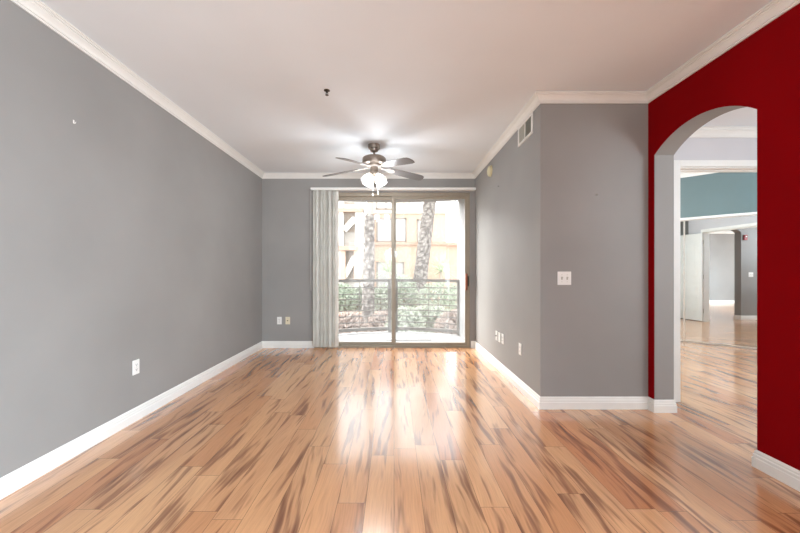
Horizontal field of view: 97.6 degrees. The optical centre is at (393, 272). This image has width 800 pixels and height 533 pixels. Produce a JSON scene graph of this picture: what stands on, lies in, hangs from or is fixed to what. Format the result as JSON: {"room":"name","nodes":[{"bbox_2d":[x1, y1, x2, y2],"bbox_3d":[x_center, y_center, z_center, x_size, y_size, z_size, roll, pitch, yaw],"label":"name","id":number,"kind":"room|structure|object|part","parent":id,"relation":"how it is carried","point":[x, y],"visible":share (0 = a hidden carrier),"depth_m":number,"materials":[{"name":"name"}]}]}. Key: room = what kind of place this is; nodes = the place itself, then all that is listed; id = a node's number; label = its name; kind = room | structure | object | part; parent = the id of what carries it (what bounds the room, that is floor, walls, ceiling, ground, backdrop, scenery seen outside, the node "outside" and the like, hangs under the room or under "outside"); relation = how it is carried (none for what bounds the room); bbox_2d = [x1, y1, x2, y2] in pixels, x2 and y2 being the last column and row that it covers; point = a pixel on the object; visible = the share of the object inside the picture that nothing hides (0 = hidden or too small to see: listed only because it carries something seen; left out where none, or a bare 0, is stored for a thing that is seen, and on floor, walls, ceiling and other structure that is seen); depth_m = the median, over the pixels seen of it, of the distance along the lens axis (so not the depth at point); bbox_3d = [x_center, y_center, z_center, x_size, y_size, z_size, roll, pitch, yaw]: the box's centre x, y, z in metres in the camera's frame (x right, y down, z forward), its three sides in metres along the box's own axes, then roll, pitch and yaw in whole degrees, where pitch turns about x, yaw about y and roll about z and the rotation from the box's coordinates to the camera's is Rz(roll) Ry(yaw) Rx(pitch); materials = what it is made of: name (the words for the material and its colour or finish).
{"room":"empty living room","nodes":[
{"label":"empty living room","id":0,"kind":"room"},
{"bbox_2d":[0,0,261,477],"bbox_3d":[-2.135,-0.177,1.035,0.150,2.720,9.170,0,0,0],"label":"wall","id":1,"kind":"structure","parent":0,"point":[127,235],"depth_m":2.46,"materials":[{"name":"grey paint"}]},
{"bbox_2d":[0,341,262,499],"bbox_3d":[-2.052,1.130,1.035,0.016,0.106,8.870,0,0,0],"label":"baseboard","id":2,"kind":"structure","parent":1,"relation":"attached to","point":[22,476],"depth_m":2.44,"materials":[{"name":"white paint"}]},
{"bbox_2d":[132,359,138,374],"bbox_3d":[-2.055,0.757,2.790,0.009,0.116,0.072,0,0,0],"label":"power outlet","id":3,"kind":"object","parent":1,"relation":"attached to","point":[135,364],"visible":1,"depth_m":2.78,"materials":[{"name":"white plastic"}]},
{"bbox_2d":[11,0,263,178],"bbox_3d":[-2.030,-1.498,1.035,0.061,0.077,8.870,0,0,0],"label":"trim","id":4,"kind":"structure","parent":1,"relation":"attached to","point":[37,9],"depth_m":2.57,"materials":[{"name":"white paint"}]},
{"bbox_2d":[262,179,474,347],"bbox_3d":[-0.396,-0.177,5.545,3.328,2.720,0.150,0,0,0],"label":"wall","id":5,"kind":"structure","parent":0,"point":[287,204],"depth_m":5.47,"materials":[{"name":"grey paint"}]},
{"bbox_2d":[277,317,281,323],"bbox_3d":[-1.790,0.758,5.465,0.072,0.116,0.009,0,0,0],"label":"power outlet","id":6,"kind":"object","parent":5,"relation":"attached to","point":[279,319],"visible":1,"depth_m":5.46,"materials":[{"name":"white plastic"}]},
{"bbox_2d":[285,317,289,323],"bbox_3d":[-1.660,0.758,5.461,0.072,0.116,0.018,0,0,0],"label":"cable plate","id":7,"kind":"object","parent":5,"relation":"attached to","point":[287,319],"visible":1,"depth_m":5.46,"materials":[{"name":"beige plastic"}]},
{"bbox_2d":[262,341,313,347],"bbox_3d":[-1.655,1.130,5.462,0.810,0.106,0.016,0,0,0],"label":"baseboard","id":8,"kind":"structure","parent":5,"relation":"attached to","point":[266,344],"depth_m":5.45,"materials":[{"name":"white paint"}]},
{"bbox_2d":[263,173,474,178],"bbox_3d":[-0.396,-1.498,5.439,3.328,0.077,0.061,0,0,0],"label":"trim","id":9,"kind":"structure","parent":5,"relation":"attached to","point":[266,175],"depth_m":5.45,"materials":[{"name":"white paint"}]},
{"bbox_2d":[310,187,475,346],"bbox_3d":[-0.011,-0.071,5.400,2.547,2.464,0.110,0,0,0],"label":"vertical blind","id":10,"kind":"object","parent":5,"relation":"attached to","point":[325,199],"visible":1,"depth_m":5.42,"materials":[{"name":"grey fabric"}]},
{"bbox_2d":[317,193,469,347],"bbox_3d":[-0.030,-0.032,5.529,2.440,2.430,0.142,0,0,0],"label":"door","id":11,"kind":"structure","parent":5,"relation":"in","point":[342,196],"depth_m":5.51,"materials":[{"name":"beige metal"}]},
{"bbox_3d":[-0.599,-0.018,5.567,1.258,2.347,0.035,0,0,0],"label":"fixed sash","id":12,"kind":"part","parent":11,"relation":"part of","materials":[{"name":"clear glass"}]},
{"bbox_3d":[0.564,-0.018,5.522,1.208,2.347,0.035,0,0,0],"label":"sliding sash","id":13,"kind":"part","parent":11,"relation":"part of","materials":[{"name":"clear glass"}]},
{"bbox_3d":[1.135,0.153,5.482,0.030,0.260,0.048,0,0,0],"label":"handle","id":14,"kind":"part","parent":11,"relation":"part of","materials":[{"name":"brown wood"}]},
{"bbox_2d":[339,199,458,202],"bbox_3d":[-0.042,-1.547,6.400,3.584,0.240,1.560,0,0,0],"label":"ceiling","id":15,"kind":"structure","parent":0,"point":[397,200],"depth_m":6.97,"materials":[{"name":"paint"}]},
{"bbox_2d":[0,342,799,532],"bbox_3d":[2.995,1.213,1.775,10.410,0.060,10.650,0,0,0],"label":"floor","id":16,"kind":"structure","parent":0,"point":[279,440],"depth_m":2.25,"materials":[{"name":"brown wood"}]},
{"bbox_2d":[339,332,464,341],"bbox_3d":[-0.030,1.296,6.370,2.560,0.175,1.500,0,0,0],"label":"floor","id":17,"kind":"structure","parent":0,"point":[361,336],"depth_m":6.46,"materials":[{"name":"white concrete"}]},
{"bbox_2d":[339,279,458,334],"bbox_3d":[-0.030,0.673,6.856,2.550,1.071,0.456,0,0,0],"label":"balcony railing","id":18,"kind":"object","parent":17,"relation":"on","point":[388,328],"visible":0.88,"depth_m":6.96,"materials":[{"name":"grey metal"}]},
{"bbox_3d":[-0.703,0.168,6.895,1.282,0.056,0.131,0,0,-19],"label":"rail","id":19,"kind":"part","parent":18,"relation":"part of","materials":[{"name":"grey metal"}]},
{"bbox_3d":[-0.703,1.138,6.895,1.279,0.060,0.121,0,0,-19],"label":"rail","id":20,"kind":"part","parent":18,"relation":"part of","materials":[{"name":"grey metal"}]},
{"bbox_3d":[-0.090,0.673,7.058,0.064,1.071,0.040,0,0,0],"label":"post","id":21,"kind":"part","parent":18,"relation":"part of","materials":[{"name":"grey metal"}]},
{"bbox_3d":[0.055,0.673,7.059,0.040,1.071,0.040,0,0,0],"label":"post","id":22,"kind":"part","parent":18,"relation":"part of","materials":[{"name":"grey metal"}]},
{"bbox_3d":[0.657,0.168,6.912,1.252,0.056,0.129,0,0,17],"label":"rail","id":23,"kind":"part","parent":18,"relation":"part of","materials":[{"name":"grey metal"}]},
{"bbox_3d":[0.657,1.138,6.912,1.249,0.060,0.119,0,0,17],"label":"rail","id":24,"kind":"part","parent":18,"relation":"part of","materials":[{"name":"grey paint"}]},
{"bbox_3d":[1.225,0.673,6.694,0.040,1.071,0.040,0,0,0],"label":"post","id":25,"kind":"part","parent":18,"relation":"part of","materials":[{"name":"grey metal"}]},
{"bbox_2d":[386,335,430,339],"bbox_3d":[0.260,1.200,6.400,0.800,0.017,0.440,0,0,0],"label":"door mat","id":26,"kind":"object","parent":17,"relation":"on","point":[388,337],"visible":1,"depth_m":6.37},
{"bbox_2d":[41,0,771,172],"bbox_3d":[0.067,-1.662,1.035,4.553,0.250,9.170,0,0,0],"label":"ceiling","id":27,"kind":"structure","parent":0,"point":[436,84],"depth_m":2.54,"materials":[{"name":"paint"}]},
{"bbox_2d":[323,143,423,196],"bbox_3d":[-0.254,-1.218,4.270,1.267,0.639,1.242,0,0,0],"label":"ceiling fan","id":28,"kind":"object","parent":27,"relation":"hanging from","point":[373,161],"visible":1,"depth_m":4.17,"materials":[{"name":"grey metal"}]},
{"bbox_3d":[-0.661,-1.224,4.332,0.460,0.081,0.141,0,0,12],"label":"blade","id":29,"kind":"part","parent":28,"relation":"part of","materials":[{"name":"grey laminate"}]},
{"bbox_3d":[-0.467,-1.224,3.861,0.141,0.081,0.460,0,0,30],"label":"blade","id":30,"kind":"part","parent":28,"relation":"part of","materials":[{"name":"grey laminate"}]},
{"bbox_3d":[-0.326,-1.107,4.144,0.135,0.148,0.135,0,0,0],"label":"lamp shade","id":31,"kind":"part","parent":28,"relation":"part of","materials":[{"name":"white glass"}]},
{"bbox_3d":[-0.154,-1.107,4.144,0.135,0.148,0.135,0,0,0],"label":"lamp shade","id":32,"kind":"part","parent":28,"relation":"part of","materials":[{"name":"white glass"}]},
{"bbox_3d":[0.041,-1.224,3.900,0.141,0.081,0.460,0,0,-42],"label":"blade","id":33,"kind":"part","parent":28,"relation":"part of","materials":[{"name":"grey laminate"}]},
{"bbox_3d":[0.161,-1.224,4.396,0.460,0.081,0.141,0,0,-24],"label":"blade","id":34,"kind":"part","parent":28,"relation":"part of","materials":[{"name":"grey laminate"}]},
{"bbox_2d":[459,199,464,340],"bbox_3d":[1.256,-0.142,6.160,0.023,3.050,1.080,0,0,0],"label":"wall","id":35,"kind":"structure","parent":0,"point":[461,201],"depth_m":6.36,"materials":[{"name":"paint"}]},
{"bbox_2d":[457,110,534,390],"bbox_3d":[1.333,-0.247,5.075,0.130,2.860,3.850,0,0,0],"label":"wall","id":36,"kind":"structure","parent":0,"point":[505,213],"depth_m":3.91,"materials":[{"name":"grey paint"}]},
{"bbox_2d":[487,165,491,176],"bbox_3d":[1.246,-1.322,4.580,0.043,0.148,0.148,0,0,0],"label":"smoke detector","id":37,"kind":"object","parent":36,"relation":"attached to","point":[489,169],"visible":1,"depth_m":4.54,"materials":[{"name":"plastic"}]},
{"bbox_2d":[472,92,539,177],"bbox_3d":[1.238,-1.498,4.220,0.061,0.077,2.501,0,0,0],"label":"trim","id":38,"kind":"structure","parent":36,"relation":"attached to","point":[533,103],"depth_m":3.74,"materials":[{"name":"white paint"}]},
{"bbox_2d":[474,341,539,408],"bbox_3d":[1.260,1.130,4.242,0.016,0.106,2.456,0,0,0],"label":"baseboard","id":39,"kind":"structure","parent":36,"relation":"attached to","point":[519,384],"depth_m":3.73,"materials":[{"name":"white paint"}]},
{"bbox_2d":[519,343,521,355],"bbox_3d":[1.263,0.773,3.510,0.009,0.116,0.072,0,0,0],"label":"power outlet","id":40,"kind":"object","parent":36,"relation":"attached to","point":[520,345],"visible":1,"depth_m":3.49,"materials":[{"name":"white plastic"}]},
{"bbox_2d":[518,112,532,146],"bbox_3d":[1.261,-1.362,3.366,0.014,0.192,0.360,0,0,0],"label":"air vent","id":41,"kind":"object","parent":36,"relation":"in","point":[525,130],"visible":1,"depth_m":3.35,"materials":[{"name":"white paint"}]},
{"bbox_2d":[535,104,647,396],"bbox_3d":[1.734,-0.247,3.090,0.932,2.860,0.120,0,0,0],"label":"wall","id":42,"kind":"structure","parent":0,"point":[591,332],"depth_m":3.03,"materials":[{"name":"grey paint"}]},
{"bbox_2d":[557,272,570,284],"bbox_3d":[1.473,0.053,3.019,0.118,0.116,0.021,0,0,0],"label":"light switch","id":43,"kind":"object","parent":42,"relation":"attached to","point":[563,278],"visible":1,"depth_m":3.02,"materials":[{"name":"white plastic"}]},
{"bbox_2d":[536,91,647,103],"bbox_3d":[1.704,-1.498,2.999,0.993,0.077,0.061,0,0,0],"label":"trim","id":44,"kind":"structure","parent":42,"relation":"attached to","point":[545,97],"depth_m":3.00,"materials":[{"name":"white paint"}]},
{"bbox_2d":[539,397,647,408],"bbox_3d":[1.726,1.130,3.022,0.948,0.106,0.016,0,0,0],"label":"baseboard","id":45,"kind":"structure","parent":42,"relation":"attached to","point":[545,402],"depth_m":3.01,"materials":[{"name":"white paint"}]},
{"bbox_2d":[674,138,756,159],"bbox_3d":[5.200,-0.247,3.265,6.000,2.860,0.130,0,0,0],"label":"wall","id":46,"kind":"structure","parent":0,"point":[692,148],"depth_m":3.20,"materials":[{"name":"grey paint"}]},
{"bbox_2d":[674,160,756,401],"bbox_3d":[3.353,0.082,3.265,1.613,2.203,0.162,0,0,0],"label":"trim","id":47,"kind":"structure","parent":46,"relation":"attached to","point":[677,163],"depth_m":3.18,"materials":[{"name":"white paint"}]},
{"bbox_2d":[680,167,756,171],"bbox_3d":[3.353,0.112,3.265,1.493,2.143,0.130,0,0,0],"label":"trim","id":48,"kind":"structure","parent":46,"relation":"attached to","point":[682,169],"depth_m":3.23,"materials":[{"name":"white paint"}]},
{"bbox_2d":[689,126,756,137],"bbox_3d":[3.381,-1.268,3.170,2.037,0.077,0.061,0,0,0],"label":"trim","id":49,"kind":"structure","parent":46,"relation":"attached to","point":[704,131],"depth_m":3.17,"materials":[{"name":"white paint"}]},
{"bbox_2d":[680,172,756,217],"bbox_3d":[5.571,-0.247,5.393,5.100,2.860,0.160,0,0,44],"label":"wall","id":50,"kind":"structure","parent":0,"point":[721,193],"depth_m":5.62,"materials":[{"name":"blue paint"}]},
{"bbox_2d":[680,220,682,340],"bbox_3d":[4.671,0.144,6.191,0.775,2.053,0.016,0,0,44],"label":"trim","id":51,"kind":"structure","parent":50,"relation":"in","point":[681,221],"depth_m":5.97,"materials":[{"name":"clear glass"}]},
{"bbox_2d":[680,172,718,177],"bbox_3d":[5.495,-1.637,5.313,4.900,0.077,0.061,0,0,44],"label":"trim","id":52,"kind":"structure","parent":50,"relation":"attached to","point":[683,174],"depth_m":5.82,"materials":[{"name":"white paint"}]},
{"bbox_2d":[680,212,756,219],"bbox_3d":[5.586,-0.900,5.300,3.350,0.034,0.063,0,0,44],"label":"trim","id":53,"kind":"structure","parent":50,"relation":"attached to","point":[748,213],"depth_m":5.61,"materials":[{"name":"white paint"}]},
{"bbox_2d":[680,341,756,349],"bbox_3d":[5.587,1.178,5.301,3.350,0.010,0.061,0,0,44],"label":"trim","id":54,"kind":"structure","parent":50,"relation":"attached to","point":[680,341],"depth_m":5.61,"materials":[{"name":"brown wood"}]},
{"bbox_2d":[683,214,756,348],"bbox_3d":[5.472,0.144,5.401,1.555,2.053,0.016,0,0,44],"label":"mirror door","id":55,"kind":"structure","parent":50,"relation":"in","point":[720,253],"depth_m":5.62,"materials":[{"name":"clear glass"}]},
{"bbox_2d":[648,3,799,470],"bbox_3d":[2.281,-0.177,0.925,0.163,2.720,4.450,0,0,0],"label":"wall","id":56,"kind":"structure","parent":0,"point":[761,72],"depth_m":2.07,"materials":[{"name":"red paint"}]},
{"bbox_2d":[648,397,653,412],"bbox_3d":[2.192,1.130,2.985,0.016,0.106,0.090,0,0,0],"label":"baseboard","id":57,"kind":"structure","parent":56,"relation":"attached to","point":[650,400],"depth_m":2.98,"materials":[{"name":"white paint"}]},
{"bbox_2d":[654,400,676,412],"bbox_3d":[2.281,1.130,2.948,0.195,0.106,0.016,0,0,0],"label":"baseboard","id":58,"kind":"structure","parent":56,"relation":"attached to","point":[660,406],"depth_m":2.94,"materials":[{"name":"white paint"}]},
{"bbox_2d":[646,0,799,102],"bbox_3d":[2.170,-1.498,-0.185,0.061,0.077,6.430,0,0,0],"label":"trim","id":59,"kind":"structure","parent":56,"relation":"attached to","point":[773,9],"depth_m":2.29,"materials":[{"name":"white paint"}]},
{"bbox_2d":[752,450,799,491],"bbox_3d":[2.192,1.130,0.418,0.016,0.106,3.437,0,0,0],"label":"baseboard","id":60,"kind":"structure","parent":56,"relation":"attached to","point":[788,475],"depth_m":2.00,"materials":[{"name":"white paint"}]},
{"bbox_2d":[703,107,756,125],"bbox_3d":[5.271,-1.547,-0.125,5.857,0.480,6.850,0,0,0],"label":"ceiling","id":61,"kind":"structure","parent":0,"point":[746,116],"depth_m":2.98,"materials":[{"name":"paint"}]},
{"label":"outside","id":62,"kind":"structure","parent":0,"visible":0},
{"bbox_3d":[0.000,4.283,38.700,80.000,0.200,62.600,0,0,0],"label":"ground","id":63,"kind":"structure","parent":62,"visible":0},
{"bbox_2d":[339,282,357,311],"bbox_3d":[-1.976,2.277,13.204,1.310,3.818,1.086,0,0,0],"label":"shrub","id":64,"kind":"object","parent":63,"relation":"on","point":[341,290],"visible":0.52,"depth_m":12.94,"materials":[{"name":"green plant"}]},
{"bbox_2d":[339,201,366,311],"bbox_3d":[-6.709,0.333,18.440,10.583,7.700,5.120,0,0,0],"label":"apartment building","id":65,"kind":"structure","parent":63,"relation":"on","point":[351,214],"depth_m":16.00,"materials":[{"name":"beige paint"}]},
{"bbox_3d":[-1.920,-0.347,15.995,1.006,1.600,0.050,0,0,0],"label":"peach panel","id":66,"kind":"part","parent":65,"relation":"part of","materials":[{"name":"paint"}]},
{"bbox_2d":[339,311,369,333],"bbox_3d":[-1.250,2.594,9.318,1.170,3.184,0.989,0,0,17],"label":"shrub","id":67,"kind":"object","parent":63,"relation":"on","point":[347,319],"visible":0.33,"depth_m":9.11,"materials":[{"name":"brown plant"}]},
{"bbox_2d":[350,285,361,311],"bbox_3d":[-1.328,2.342,14.390,1.189,3.688,0.984,0,0,0],"label":"shrub","id":68,"kind":"object","parent":63,"relation":"on","point":[356,289],"visible":0.19,"depth_m":14.14,"materials":[{"name":"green plant"}]},
{"bbox_2d":[361,202,374,326],"bbox_3d":[-0.804,-0.232,11.000,3.616,8.830,3.861,0,0,0],"label":"palm tree","id":69,"kind":"object","parent":63,"relation":"on","point":[368,270],"visible":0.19,"depth_m":10.85,"materials":[{"name":"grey plant"}]},
{"bbox_2d":[367,310,387,331],"bbox_3d":[-0.303,2.628,10.394,0.974,3.114,0.981,0,0,-45],"label":"shrub","id":70,"kind":"object","parent":63,"relation":"on","point":[371,318],"visible":0.3,"depth_m":10.18,"materials":[{"name":"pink plant"}]},
{"bbox_2d":[374,283,401,311],"bbox_3d":[-0.371,2.284,13.209,1.350,3.804,1.086,0,0,0],"label":"shrub","id":71,"kind":"object","parent":63,"relation":"on","point":[379,290],"visible":0.3,"depth_m":12.95,"materials":[{"name":"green plant"}]},
{"bbox_2d":[376,254,402,278],"bbox_3d":[-0.215,1.631,16.655,1.785,5.107,1.878,0,0,0],"label":"fan palm","id":72,"kind":"object","parent":63,"relation":"on","point":[386,267],"visible":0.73,"depth_m":16.57,"materials":[{"name":"green plant"}]},
{"bbox_2d":[384,305,425,331],"bbox_3d":[0.300,2.533,9.307,1.174,3.304,0.956,0,0,0],"label":"shrub","id":73,"kind":"object","parent":63,"relation":"on","point":[400,312],"visible":0.39,"depth_m":9.11,"materials":[{"name":"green plant"}]},
{"bbox_2d":[397,274,418,307],"bbox_3d":[0.430,2.118,14.405,1.342,4.135,1.123,0,0,0],"label":"shrub","id":74,"kind":"object","parent":63,"relation":"on","point":[402,284],"visible":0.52,"depth_m":14.20,"materials":[{"name":"green plant"}]},
{"bbox_2d":[373,202,456,310],"bbox_3d":[4.814,-0.067,20.425,12.371,8.500,5.150,0,0,0],"label":"apartment building","id":75,"kind":"structure","parent":63,"relation":"on","point":[408,227],"depth_m":18.00,"materials":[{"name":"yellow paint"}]},
{"bbox_3d":[-0.457,-3.849,19.986,1.043,0.443,0.023,0,0,0],"label":"pane","id":76,"kind":"part","parent":75,"relation":"part of","materials":[{"name":"glass"}]},
{"bbox_3d":[-0.193,0.201,17.986,1.314,1.340,0.023,0,0,0],"label":"pane","id":77,"kind":"part","parent":75,"relation":"part of","materials":[{"name":"glass"}]},
{"bbox_3d":[-0.129,-2.165,17.986,1.443,1.134,0.023,0,0,0],"label":"pane","id":78,"kind":"part","parent":75,"relation":"part of","materials":[{"name":"glass"}]},
{"bbox_2d":[390,201,456,305],"bbox_3d":[1.690,-0.032,15.397,3.584,8.429,3.636,0,0,-44],"label":"palm tree","id":79,"kind":"object","parent":63,"relation":"on","point":[428,208],"visible":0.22,"depth_m":15.11,"materials":[{"name":"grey plant"}]},
{"bbox_2d":[415,302,446,332],"bbox_3d":[1.060,2.533,10.419,1.352,3.306,1.127,0,0,0],"label":"shrub","id":80,"kind":"object","parent":63,"relation":"on","point":[425,307],"visible":0.31,"depth_m":10.18,"materials":[{"name":"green plant"}]},
{"bbox_2d":[417,282,456,315],"bbox_3d":[1.734,2.223,13.198,1.794,3.928,1.426,0,0,0],"label":"shrub","id":81,"kind":"object","parent":63,"relation":"on","point":[437,290],"visible":0.53,"depth_m":12.93,"materials":[{"name":"green plant"}]},
{"bbox_2d":[429,251,456,304],"bbox_3d":[2.233,1.555,16.886,1.978,5.258,1.923,0,0,28],"label":"fan palm","id":82,"kind":"object","parent":63,"relation":"on","point":[442,263],"visible":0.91,"depth_m":16.77,"materials":[{"name":"green plant"}]},
{"bbox_2d":[433,309,456,334],"bbox_3d":[1.626,2.583,9.295,1.179,3.205,1.000,0,0,0],"label":"shrub","id":83,"kind":"object","parent":63,"relation":"on","point":[449,314],"visible":0.26,"depth_m":9.12,"materials":[{"name":"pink plant"}]}
]}

